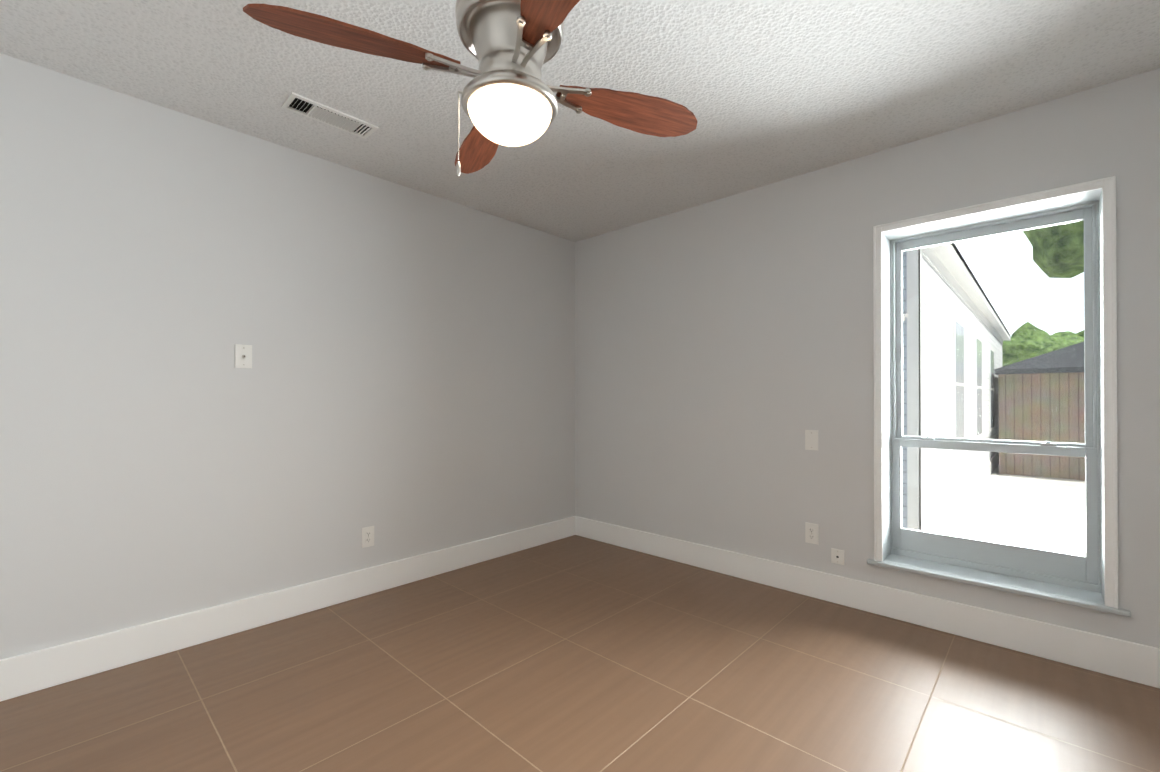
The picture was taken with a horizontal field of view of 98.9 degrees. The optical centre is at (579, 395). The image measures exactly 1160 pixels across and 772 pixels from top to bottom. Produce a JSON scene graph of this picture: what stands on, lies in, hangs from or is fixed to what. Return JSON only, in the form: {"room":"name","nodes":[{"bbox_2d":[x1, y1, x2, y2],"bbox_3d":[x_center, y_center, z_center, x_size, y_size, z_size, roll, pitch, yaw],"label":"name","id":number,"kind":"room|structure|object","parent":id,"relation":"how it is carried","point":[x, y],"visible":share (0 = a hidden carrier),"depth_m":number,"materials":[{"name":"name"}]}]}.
{"room":"empty bedroom","nodes":[
{"label":"empty bedroom","id":0,"kind":"room"},
{"bbox_2d":[0,53,574,659],"bbox_3d":[-1.554,-0.070,2.925,0.150,2.600,4.850,0,0,43],"label":"wall","id":1,"kind":"structure","parent":0,"point":[404,385],"depth_m":2.57,"materials":[{"name":"white paint"}]},
{"bbox_2d":[235,344,251,367],"bbox_3d":[-1.754,-0.202,2.592,0.018,0.122,0.075,0,0,43],"label":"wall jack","id":2,"kind":"object","parent":1,"relation":"attached to","point":[243,356],"visible":1,"depth_m":2.59,"materials":[{"name":"white plastic"}]},
{"bbox_2d":[0,516,574,701],"bbox_3d":[-1.551,1.147,2.802,0.016,0.165,4.384,0,0,43],"label":"baseboard","id":3,"kind":"structure","parent":1,"relation":"attached to","point":[30,672],"depth_m":2.55,"materials":[{"name":"white wood"}]},
{"bbox_2d":[362,526,373,547],"bbox_3d":[-1.308,0.875,3.066,0.009,0.122,0.075,0,0,43],"label":"duplex electrical outlet","id":4,"kind":"object","parent":1,"relation":"attached to","point":[367,536],"visible":1,"depth_m":3.06,"materials":[{"name":"white plastic"}]},
{"bbox_2d":[0,535,1159,771],"bbox_3d":[-0.136,1.283,1.580,4.050,0.120,4.850,0,0,43],"label":"floor","id":5,"kind":"structure","parent":0,"point":[574,653],"depth_m":2.04,"materials":[{"name":"tile"}]},
{"bbox_2d":[0,0,1159,241],"bbox_3d":[-0.136,-1.437,1.594,4.050,0.120,4.850,0,0,43],"label":"ceiling","id":6,"kind":"structure","parent":0,"point":[766,92],"depth_m":2.14,"materials":[{"name":"white paint"}]},
{"bbox_2d":[281,92,378,138],"bbox_3d":[-1.224,-1.365,2.448,0.155,0.016,0.400,0,0,43],"label":"ceiling vent","id":7,"kind":"object","parent":6,"relation":"in","point":[311,109],"visible":1,"depth_m":2.42,"materials":[{"name":"white paint"}]},
{"bbox_2d":[243,0,696,176],"bbox_3d":[-0.207,-0.999,1.473,0.965,0.758,0.965,0,0,22],"label":"ceiling fan","id":8,"kind":"object","parent":6,"relation":"hanging from","point":[509,98],"visible":1,"depth_m":1.39,"materials":[{"name":"brown wood"}]},
{"bbox_2d":[575,68,1159,647],"bbox_3d":[1.480,-0.069,3.191,3.900,2.600,0.300,0,0,43],"label":"wall","id":9,"kind":"structure","parent":0,"point":[723,354],"depth_m":3.06,"materials":[{"name":"white paint"}]},
{"bbox_2d":[805,430,817,449],"bbox_3d":[1.417,0.275,3.037,0.075,0.122,0.008,0,0,43],"label":"switch plate","id":10,"kind":"object","parent":9,"relation":"attached to","point":[811,439],"visible":1,"depth_m":3.04,"materials":[{"name":"white plastic"}]},
{"bbox_2d":[805,522,818,544],"bbox_3d":[1.416,0.845,3.034,0.075,0.122,0.009,0,0,43],"label":"duplex electrical outlet","id":11,"kind":"object","parent":9,"relation":"attached to","point":[812,533],"visible":1,"depth_m":3.03,"materials":[{"name":"white plastic"}]},
{"bbox_2d":[831,548,843,564],"bbox_3d":[1.522,0.955,2.933,0.070,0.085,0.009,0,0,43],"label":"jack","id":12,"kind":"object","parent":9,"relation":"attached to","point":[837,556],"visible":1,"depth_m":2.93,"materials":[{"name":"white plastic"}]},
{"bbox_2d":[575,516,1159,687],"bbox_3d":[1.317,1.148,3.121,3.750,0.165,0.016,0,0,43],"label":"baseboard","id":13,"kind":"structure","parent":9,"relation":"attached to","point":[1126,660],"depth_m":2.65,"materials":[{"name":"white wood"}]},
{"bbox_2d":[873,176,1117,608],"bbox_3d":[2.114,0.010,2.605,0.988,1.980,0.362,0,0,43],"label":"window unit","id":14,"kind":"structure","parent":9,"relation":"in","point":[1077,571],"depth_m":2.54,"materials":[{"name":"clear glass"}]},
{"bbox_2d":[867,554,1130,616],"bbox_3d":[2.058,0.939,2.538,1.003,0.022,0.228,0,0,43],"label":"window sill","id":15,"kind":"structure","parent":9,"relation":"attached to","point":[1087,599],"depth_m":2.46,"materials":[{"name":"grey plastic"}]},
{"label":"outside","id":16,"kind":"structure","parent":0,"visible":0},
{"bbox_2d":[947,464,1085,555],"bbox_3d":[25.912,1.957,28.280,85.000,0.300,69.655,0,0,43],"label":"ground","id":17,"kind":"structure","parent":16,"point":[1060,542],"depth_m":7.07,"materials":[{"name":"concrete"}]},
{"bbox_2d":[902,243,1009,533],"bbox_3d":[4.675,-0.971,12.244,8.450,5.395,12.750,0,0,43],"label":"house","id":18,"kind":"structure","parent":17,"relation":"on","point":[916,400],"depth_m":6.09,"materials":[{"name":"white"}]},
{"bbox_2d":[994,342,1084,480],"bbox_3d":[13.041,0.117,10.258,6.580,3.200,5.150,0,0,43],"label":"shed","id":19,"kind":"object","parent":17,"relation":"on","point":[1036,398],"depth_m":10.38,"materials":[{"name":"brown wood"}]},
{"bbox_2d":[1002,322,1083,366],"bbox_3d":[24.695,-1.086,24.480,9.363,5.749,4.172,0,0,43],"label":"tree","id":20,"kind":"object","parent":17,"relation":"on","point":[1016,352],"depth_m":24.70,"materials":[{"name":"green plant"}]},
{"bbox_2d":[1023,220,1083,277],"bbox_3d":[15.812,-2.735,13.533,5.789,8.937,4.443,0,0,43],"label":"tree","id":21,"kind":"object","parent":17,"relation":"on","point":[1073,245],"depth_m":13.91,"materials":[{"name":"green plant"}]}
]}

